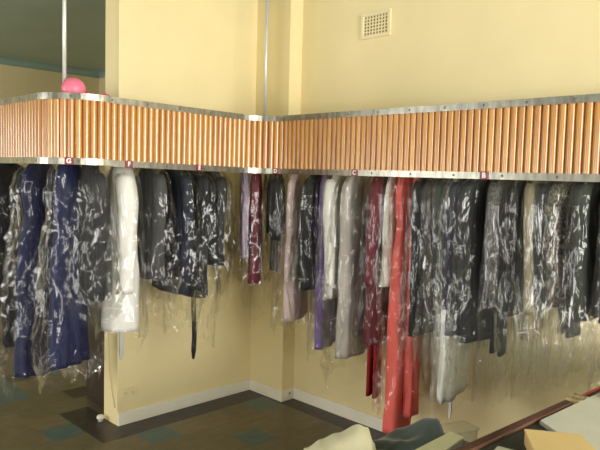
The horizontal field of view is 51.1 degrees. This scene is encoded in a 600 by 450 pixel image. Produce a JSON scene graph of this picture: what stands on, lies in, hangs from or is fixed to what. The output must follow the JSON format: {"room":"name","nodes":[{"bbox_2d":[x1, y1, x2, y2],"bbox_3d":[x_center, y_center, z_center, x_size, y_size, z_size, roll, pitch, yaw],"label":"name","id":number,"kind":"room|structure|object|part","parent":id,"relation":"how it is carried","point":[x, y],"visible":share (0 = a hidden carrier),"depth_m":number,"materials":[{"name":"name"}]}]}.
{"room":"laundry","nodes":[
{"label":"laundry","id":0,"kind":"room"},
{"bbox_2d":[0,64,98,168],"bbox_3d":[-5.591,-0.498,6.605,7.370,3.200,0.100,-2,6,-45],"label":"wall","id":1,"kind":"structure","parent":0,"point":[15,81],"depth_m":8.39,"materials":[{"name":"paint"}]},
{"bbox_2d":[0,56,98,77],"bbox_3d":[-5.483,-2.044,6.428,7.370,0.087,0.095,-2,6,-45],"label":"trim","id":2,"kind":"structure","parent":1,"relation":"attached to","point":[9,61],"depth_m":8.48,"materials":[{"name":"teal paint"}]},
{"bbox_2d":[0,0,105,70],"bbox_3d":[-1.369,-1.747,2.283,7.370,0.100,11.790,-2,6,-45],"label":"ceiling","id":3,"kind":"structure","parent":0,"point":[31,30],"depth_m":6.56,"materials":[{"name":"teal paint"}]},
{"bbox_2d":[0,0,599,181],"bbox_3d":[-0.777,-1.053,3.932,1.713,1.481,7.600,-2,6,-45],"label":"fascia","id":4,"kind":"object","parent":3,"relation":"hanging from","point":[557,138],"visible":1,"depth_m":3.45,"materials":[{"name":"brown wood"}]},
{"bbox_2d":[0,163,24,347],"bbox_3d":[-2.021,0.150,4.338,0.580,1.401,0.204,-2,5,-43],"label":"suit","id":5,"kind":"object","parent":4,"relation":"hanging from","point":[11,205],"visible":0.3,"depth_m":4.29,"materials":[{"name":"fabric"}]},
{"bbox_3d":[-2.003,0.250,4.385,0.175,1.175,0.033,-2,5,-41],"label":"trouser leg","id":6,"kind":"part","parent":5,"relation":"part of","materials":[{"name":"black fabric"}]},
{"bbox_3d":[-1.979,0.258,4.356,0.173,1.185,0.033,-2,5,-41],"label":"trouser leg","id":7,"kind":"part","parent":5,"relation":"part of","materials":[{"name":"black fabric"}]},
{"bbox_2d":[13,164,58,377],"bbox_3d":[-1.635,0.286,3.959,0.305,1.593,0.553,4,5,32],"label":"garment","id":8,"kind":"object","parent":4,"relation":"hanging from","point":[37,182],"visible":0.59,"depth_m":3.86,"materials":[{"name":"fabric"}]},
{"bbox_3d":[-1.306,-1.212,3.477,0.080,1.128,0.080,-2,6,-45],"label":"support rod","id":9,"kind":"part","parent":4,"relation":"part of","materials":[{"name":"paint"}]},
{"bbox_2d":[47,164,89,368],"bbox_3d":[-1.351,0.246,3.664,0.278,1.458,0.472,3,4,25],"label":"garment","id":10,"kind":"object","parent":4,"relation":"hanging from","point":[68,342],"visible":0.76,"depth_m":3.58,"materials":[{"name":"fabric"}]},
{"bbox_2d":[61,77,85,92],"bbox_3d":[-1.259,-0.760,3.488,0.128,0.119,0.128,-2,6,-45],"label":"ball","id":11,"kind":"object","parent":4,"relation":"on","point":[72,84],"visible":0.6,"depth_m":3.44,"materials":[{"name":"pink plastic"}]},
{"bbox_2d":[77,165,107,301],"bbox_3d":[-1.208,0.038,3.623,0.324,1.038,0.666,-1,5,-32],"label":"shirt","id":12,"kind":"object","parent":4,"relation":"hanging from","point":[93,196],"visible":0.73,"depth_m":3.50,"materials":[{"name":"fabric"}]},
{"bbox_2d":[101,167,139,359],"bbox_3d":[-1.074,0.163,3.774,0.323,1.301,0.634,0,4,-22],"label":"coat","id":13,"kind":"object","parent":4,"relation":"hanging from","point":[120,305],"visible":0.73,"depth_m":3.61,"materials":[{"name":"fabric"}]},
{"bbox_2d":[135,168,166,280],"bbox_3d":[-0.945,0.012,3.908,0.287,1.012,0.701,-1,5,-29],"label":"jacket","id":14,"kind":"object","parent":4,"relation":"hanging from","point":[151,186],"visible":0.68,"depth_m":3.75,"materials":[{"name":"fabric"}]},
{"bbox_2d":[152,169,193,294],"bbox_3d":[-0.833,0.085,4.018,0.282,1.166,0.697,-2,5,-41],"label":"shirt","id":15,"kind":"object","parent":4,"relation":"hanging from","point":[179,226],"visible":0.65,"depth_m":3.87,"materials":[{"name":"fabric"}]},
{"bbox_2d":[182,170,209,358],"bbox_3d":[-0.724,0.187,4.128,0.282,1.372,0.700,-1,5,-36],"label":"jacket","id":16,"kind":"object","parent":4,"relation":"hanging from","point":[198,281],"visible":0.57,"depth_m":3.94,"materials":[{"name":"fabric"}]},
{"bbox_2d":[202,171,226,265],"bbox_3d":[-0.603,0.019,4.238,0.302,1.054,0.717,0,4,-26],"label":"shirt","id":17,"kind":"object","parent":4,"relation":"hanging from","point":[217,184],"visible":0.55,"depth_m":4.03,"materials":[{"name":"fabric"}]},
{"bbox_2d":[237,173,248,257],"bbox_3d":[-0.393,-0.066,4.380,0.175,0.893,0.362,1,4,-11],"label":"blouse","id":18,"kind":"object","parent":4,"relation":"hanging from","point":[243,235],"visible":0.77,"depth_m":4.30,"materials":[{"name":"fabric"}]},
{"bbox_2d":[247,173,262,284],"bbox_3d":[-0.313,0.068,4.410,0.249,1.160,0.465,1,4,0],"label":"dress","id":19,"kind":"object","parent":4,"relation":"hanging from","point":[255,213],"visible":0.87,"depth_m":4.31,"materials":[{"name":"fabric"}]},
{"bbox_3d":[-0.245,-1.259,4.546,0.080,1.128,0.080,-2,6,-45],"label":"support rod","id":20,"kind":"part","parent":4,"relation":"part of","materials":[{"name":"paint"}]},
{"bbox_2d":[266,174,284,271],"bbox_3d":[-0.172,-0.035,4.404,0.250,0.947,0.574,1,4,-9],"label":"suit","id":21,"kind":"object","parent":4,"relation":"hanging from","point":[275,210],"visible":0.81,"depth_m":4.24,"materials":[{"name":"fabric"}]},
{"bbox_3d":[-0.187,0.008,4.345,0.033,0.595,0.174,1,4,-5],"label":"trouser leg","id":22,"kind":"part","parent":21,"relation":"part of","materials":[{"name":"grey fabric"}]},
{"bbox_3d":[-0.149,0.014,4.347,0.033,0.605,0.173,1,4,-5],"label":"trouser leg","id":23,"kind":"part","parent":21,"relation":"part of","materials":[{"name":"grey fabric"}]},
{"bbox_2d":[282,174,307,321],"bbox_3d":[-0.021,0.137,4.357,0.280,1.275,0.601,2,4,14],"label":"dress","id":24,"kind":"object","parent":4,"relation":"hanging from","point":[295,300],"visible":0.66,"depth_m":4.21,"materials":[{"name":"fabric"}]},
{"bbox_3d":[-0.893,-0.697,3.825,7.664,0.090,1.266,3,4,26],"label":"rail","id":25,"kind":"part","parent":4,"relation":"part of","materials":[{"name":"metal"}]},
{"bbox_3d":[-0.896,-0.525,3.835,7.657,0.415,1.259,3,4,26],"label":"slat panel","id":26,"kind":"part","parent":4,"relation":"part of","materials":[{"name":"brown wood"}]},
{"bbox_3d":[-0.902,-0.353,3.848,7.664,0.090,1.266,3,4,26],"label":"rail","id":27,"kind":"part","parent":4,"relation":"part of","materials":[{"name":"metal"}]},
{"bbox_2d":[298,175,322,290],"bbox_3d":[0.130,0.103,4.214,0.255,1.180,0.687,4,5,30],"label":"blouse","id":28,"kind":"object","parent":4,"relation":"hanging from","point":[309,206],"visible":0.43,"depth_m":4.05,"materials":[{"name":"fabric"}]},
{"bbox_2d":[314,175,337,349],"bbox_3d":[0.188,0.204,4.159,0.180,1.372,0.459,3,4,21],"label":"dress","id":29,"kind":"object","parent":4,"relation":"hanging from","point":[325,309],"visible":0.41,"depth_m":4.05,"materials":[{"name":"fabric"}]},
{"bbox_2d":[323,175,347,298],"bbox_3d":[0.237,0.144,4.087,0.220,1.239,0.639,3,4,18],"label":"blouse","id":30,"kind":"object","parent":4,"relation":"hanging from","point":[333,187],"visible":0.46,"depth_m":3.89,"materials":[{"name":"fabric"}]},
{"bbox_2d":[334,176,371,358],"bbox_3d":[0.352,0.275,3.998,0.296,1.484,0.650,4,5,32],"label":"dress","id":31,"kind":"object","parent":4,"relation":"hanging from","point":[354,200],"visible":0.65,"depth_m":3.86,"materials":[{"name":"fabric"}]},
{"bbox_2d":[363,176,389,398],"bbox_3d":[0.487,0.297,3.857,0.255,1.501,0.610,3,4,21],"label":"suit","id":32,"kind":"object","parent":4,"relation":"hanging from","point":[375,319],"visible":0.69,"depth_m":3.72,"materials":[{"name":"fabric"}]},
{"bbox_3d":[0.452,0.401,3.838,0.034,1.275,0.176,3,4,21],"label":"trouser leg","id":33,"kind":"part","parent":32,"relation":"part of","materials":[{"name":"red fabric"}]},
{"bbox_3d":[0.487,0.407,3.825,0.034,1.285,0.173,3,4,21],"label":"trouser leg","id":34,"kind":"part","parent":32,"relation":"part of","materials":[{"name":"red fabric"}]},
{"bbox_2d":[380,177,398,286],"bbox_3d":[0.559,0.025,3.785,0.183,0.943,0.454,3,4,24],"label":"blouse","id":35,"kind":"object","parent":4,"relation":"hanging from","point":[389,213],"visible":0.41,"depth_m":3.66,"materials":[{"name":"fabric"}]},
{"bbox_2d":[382,177,412,433],"bbox_3d":[0.611,0.385,3.737,0.262,1.653,0.529,3,4,26],"label":"garment","id":36,"kind":"object","parent":4,"relation":"hanging from","point":[393,418],"visible":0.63,"depth_m":3.62,"materials":[{"name":"fabric"}]},
{"bbox_2d":[402,177,420,417],"bbox_3d":[0.673,0.337,3.665,0.175,1.542,0.346,3,4,22],"label":"garment","id":37,"kind":"object","parent":4,"relation":"hanging from","point":[413,344],"visible":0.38,"depth_m":3.62,"materials":[{"name":"fabric"}]},
{"bbox_2d":[408,178,431,336],"bbox_3d":[0.729,0.156,3.608,0.182,1.172,0.605,4,5,32],"label":"jacket","id":38,"kind":"object","parent":4,"relation":"hanging from","point":[417,300],"visible":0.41,"depth_m":3.43,"materials":[{"name":"fabric"}]},
{"bbox_2d":[422,178,442,332],"bbox_3d":[0.785,0.159,3.555,0.177,1.168,0.606,3,4,27],"label":"jacket","id":39,"kind":"object","parent":4,"relation":"hanging from","point":[428,309],"visible":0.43,"depth_m":3.37,"materials":[{"name":"fabric"}]},
{"bbox_2d":[432,178,453,337],"bbox_3d":[0.826,0.217,3.507,0.177,1.275,0.593,4,5,30],"label":"coat","id":40,"kind":"object","parent":4,"relation":"hanging from","point":[441,191],"visible":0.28,"depth_m":3.32,"materials":[{"name":"fabric"}]},
{"bbox_2d":[437,178,468,418],"bbox_3d":[0.875,0.329,3.470,0.183,1.491,0.565,4,5,31],"label":"dress","id":41,"kind":"object","parent":4,"relation":"hanging from","point":[453,371],"visible":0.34,"depth_m":3.37,"materials":[{"name":"fabric"}]},
{"bbox_2d":[441,179,473,335],"bbox_3d":[0.920,0.227,3.416,0.189,1.278,0.622,5,6,45],"label":"jacket","id":42,"kind":"object","parent":4,"relation":"hanging from","point":[449,251],"visible":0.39,"depth_m":3.26,"materials":[{"name":"fabric"}]},
{"bbox_2d":[457,179,497,343],"bbox_3d":[0.985,0.247,3.354,0.636,1.306,0.200,-2,6,-44],"label":"jacket","id":43,"kind":"object","parent":4,"relation":"hanging from","point":[475,316],"visible":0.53,"depth_m":3.23,"materials":[{"name":"fabric"}]},
{"bbox_2d":[485,180,512,356],"bbox_3d":[1.053,0.257,3.285,0.178,1.304,0.625,4,5,29],"label":"suit","id":44,"kind":"object","parent":4,"relation":"hanging from","point":[499,193],"visible":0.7,"depth_m":3.12,"materials":[{"name":"fabric"}]},
{"bbox_3d":[1.046,0.241,3.315,0.034,0.855,0.175,4,5,29],"label":"trouser leg","id":45,"kind":"part","parent":44,"relation":"part of","materials":[{"name":"black fabric"}]},
{"bbox_3d":[1.077,0.248,3.293,0.034,0.865,0.172,4,5,29],"label":"trouser leg","id":46,"kind":"part","parent":44,"relation":"part of","materials":[{"name":"black fabric"}]},
{"bbox_2d":[503,180,530,316],"bbox_3d":[1.116,0.242,3.223,0.169,1.272,0.552,4,5,31],"label":"dress","id":47,"kind":"object","parent":4,"relation":"hanging from","point":[514,287],"visible":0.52,"depth_m":3.07,"materials":[{"name":"fabric"}]},
{"bbox_2d":[520,180,544,340],"bbox_3d":[1.184,0.227,3.154,0.182,1.220,0.623,4,4,28],"label":"coat","id":48,"kind":"object","parent":4,"relation":"hanging from","point":[532,325],"visible":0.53,"depth_m":2.96,"materials":[{"name":"fabric"}]},
{"bbox_2d":[532,181,562,309],"bbox_3d":[1.243,0.216,3.085,0.183,1.194,0.606,5,5,42],"label":"jacket","id":49,"kind":"object","parent":4,"relation":"hanging from","point":[541,195],"visible":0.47,"depth_m":2.91,"materials":[{"name":"fabric"}]},
{"bbox_2d":[545,181,585,337],"bbox_3d":[1.310,0.210,3.026,0.611,1.171,0.175,-2,5,-40],"label":"suit","id":50,"kind":"object","parent":4,"relation":"hanging from","point":[558,243],"visible":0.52,"depth_m":2.89,"materials":[{"name":"fabric"}]},
{"bbox_3d":[1.305,0.181,3.043,0.173,0.685,0.033,-2,5,-42],"label":"trouser leg","id":51,"kind":"part","parent":50,"relation":"part of","materials":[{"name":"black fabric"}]},
{"bbox_3d":[1.331,0.189,3.015,0.174,0.695,0.033,-2,5,-42],"label":"trouser leg","id":52,"kind":"part","parent":50,"relation":"part of","materials":[{"name":"black fabric"}]},
{"bbox_2d":[569,182,599,321],"bbox_3d":[1.373,0.194,2.954,0.180,1.117,0.617,5,6,44],"label":"coat","id":53,"kind":"object","parent":4,"relation":"hanging from","point":[585,226],"visible":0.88,"depth_m":2.81,"materials":[{"name":"fabric"}]},
{"bbox_2d":[598,301,599,323],"bbox_3d":[1.448,0.212,2.886,0.177,1.140,0.609,4,5,34],"label":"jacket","id":54,"kind":"object","parent":4,"relation":"hanging from","point":[599,301],"visible":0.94,"depth_m":2.77,"materials":[{"name":"fabric"}]},
{"bbox_2d":[99,77,104,175],"bbox_3d":[1.243,-0.215,5.022,0.100,3.200,11.790,-2,6,-45],"label":"wall","id":55,"kind":"structure","parent":0,"point":[101,80],"depth_m":9.03,"materials":[{"name":"paint"}]},
{"bbox_2d":[97,69,104,77],"bbox_3d":[-1.325,-2.006,7.401,0.095,0.087,4.570,-2,6,-45],"label":"trim","id":56,"kind":"structure","parent":55,"relation":"attached to","point":[101,73],"depth_m":8.93,"materials":[{"name":"teal paint"}]},
{"bbox_2d":[104,0,257,425],"bbox_3d":[-0.467,-0.261,5.056,2.280,3.200,0.190,-2,6,-45],"label":"wall","id":57,"kind":"structure","parent":0,"point":[202,54],"depth_m":4.58,"materials":[{"name":"yellow paint"}]},
{"bbox_2d":[108,332,114,407],"bbox_3d":[-1.300,0.942,4.321,0.017,0.621,0.106,-2,6,-45],"label":"cord","id":58,"kind":"object","parent":57,"relation":"attached to","point":[108,332],"visible":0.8,"depth_m":4.33,"materials":[{"name":"beige plastic"}]},
{"bbox_2d":[117,0,123,411],"bbox_3d":[-1.200,-0.230,4.193,0.036,3.020,0.006,-2,6,-45],"label":"trim","id":59,"kind":"structure","parent":57,"relation":"attached to","point":[121,2],"depth_m":4.14,"materials":[{"name":"yellow paint"}]},
{"bbox_2d":[121,386,136,398],"bbox_3d":[-1.181,1.156,4.336,0.116,0.068,0.014,-2,6,-45],"label":"power outlet","id":60,"kind":"object","parent":57,"relation":"attached to","point":[130,391],"visible":1,"depth_m":4.33,"materials":[{"name":"beige plastic"}]},
{"bbox_2d":[118,379,249,425],"bbox_3d":[-0.830,1.315,4.699,1.167,0.088,0.016,-2,6,-45],"label":"baseboard","id":61,"kind":"structure","parent":57,"relation":"attached to","point":[152,410],"depth_m":4.64,"materials":[{"name":"beige paint"}]},
{"bbox_2d":[0,310,386,449],"bbox_3d":[-1.453,1.554,2.511,7.370,0.120,11.790,-2,6,-45],"label":"floor","id":62,"kind":"structure","parent":0,"point":[53,410],"depth_m":4.38,"materials":[{"name":"brown tile"}]},
{"bbox_2d":[86,301,103,407],"bbox_3d":[-1.287,0.925,4.827,0.620,0.825,0.440,-2,6,-45],"label":"base cabinet","id":63,"kind":"object","parent":62,"relation":"on","point":[94,365],"visible":0.13,"depth_m":4.66,"materials":[{"name":"brown wood"}]},
{"bbox_2d":[97,414,103,421],"bbox_3d":[-1.391,1.345,4.374,0.052,0.044,0.052,-2,6,-45],"label":"door stop","id":64,"kind":"object","parent":62,"relation":"on","point":[100,417],"visible":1,"depth_m":4.36,"materials":[{"name":"beige rubber"}]},
{"bbox_2d":[454,386,599,449],"bbox_3d":[1.190,1.109,2.046,2.260,0.967,0.775,-2,6,-45],"label":"countertop","id":65,"kind":"structure","parent":62,"relation":"on","point":[511,436],"depth_m":1.92,"materials":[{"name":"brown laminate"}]},
{"bbox_2d":[495,446,512,449],"bbox_3d":[0.553,0.645,1.698,0.102,0.006,0.199,4,5,34],"label":"sheet","id":66,"kind":"object","parent":65,"relation":"on","point":[497,447],"visible":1,"depth_m":1.79,"materials":[{"name":"white paper"}]},
{"bbox_2d":[524,429,595,449],"bbox_3d":[0.725,0.627,1.737,0.174,0.047,0.168,2,4,10],"label":"box","id":67,"kind":"object","parent":65,"relation":"on","point":[533,439],"visible":1,"depth_m":1.75,"materials":[{"name":"beige cardboard"}]},
{"bbox_2d":[539,392,599,449],"bbox_3d":[1.034,0.636,1.963,0.871,0.013,0.447,-2,5,-39],"label":"paper stack","id":68,"kind":"object","parent":65,"relation":"on","point":[583,417],"visible":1,"depth_m":2.00,"materials":[{"name":"white paper"}]},
{"bbox_3d":[0.309,1.208,2.080,0.970,0.720,0.490,-2,6,-45],"label":"side table","id":69,"kind":"object","parent":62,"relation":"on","visible":0},
{"bbox_2d":[304,424,375,449],"bbox_3d":[0.130,0.752,2.065,0.275,0.181,0.241,1,4,0],"label":"folded cloth","id":70,"kind":"object","parent":69,"relation":"on","point":[356,437],"visible":1,"depth_m":2.03,"materials":[{"name":"beige fabric"}]},
{"bbox_2d":[372,417,443,449],"bbox_3d":[0.345,0.746,2.147,0.335,0.193,0.206,1,4,0],"label":"folded garment","id":71,"kind":"object","parent":69,"relation":"on","point":[423,431],"visible":0.87,"depth_m":2.11,"materials":[{"name":"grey fabric"}]},
{"bbox_3d":[0.447,0.816,2.006,0.235,0.078,0.078,-2,6,-45],"label":"book","id":72,"kind":"object","parent":69,"relation":"on","visible":0},
{"bbox_2d":[415,431,463,449],"bbox_3d":[0.449,0.739,2.000,0.235,0.078,0.078,-2,6,-45],"label":"book","id":73,"kind":"object","parent":72,"relation":"on","point":[450,440],"visible":1,"depth_m":2.02,"materials":[{"name":"beige paper"}]},
{"bbox_2d":[250,0,599,441],"bbox_3d":[2.491,-0.038,2.916,1.097,3.200,7.030,-2,6,-45],"label":"wall","id":74,"kind":"structure","parent":0,"point":[436,52],"depth_m":3.98,"materials":[{"name":"yellow paint"}]},
{"bbox_2d":[249,379,292,401],"bbox_3d":[-0.236,1.308,5.019,0.127,0.088,0.396,-2,6,-45],"label":"baseboard","id":75,"kind":"object","parent":74,"relation":"attached to","point":[261,388],"visible":1,"depth_m":4.93,"materials":[{"name":"beige paint"}]},
{"bbox_2d":[286,390,291,395],"bbox_3d":[-0.083,1.310,4.886,0.056,0.040,0.009,-2,6,-45],"label":"wall socket","id":76,"kind":"object","parent":75,"relation":"attached to","point":[288,393],"visible":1,"depth_m":4.88,"materials":[{"name":"beige paint"}]},
{"bbox_2d":[293,387,382,431],"bbox_3d":[2.280,1.540,2.587,0.016,0.088,6.650,-2,6,-45],"label":"baseboard","id":77,"kind":"structure","parent":74,"relation":"attached to","point":[369,420],"depth_m":4.58,"materials":[{"name":"beige paint"}]},
{"bbox_2d":[360,8,391,39],"bbox_3d":[0.513,-1.359,4.249,0.014,0.176,0.256,-2,6,-45],"label":"air vent","id":78,"kind":"object","parent":74,"relation":"in","point":[375,24],"visible":1,"depth_m":4.25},
{"bbox_2d":[364,12,387,35],"bbox_3d":[0.513,-1.359,4.250,0.007,0.140,0.212,-2,6,-45],"label":"grille","id":79,"kind":"object","parent":78,"relation":"attached to","point":[375,23],"depth_m":4.25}
]}

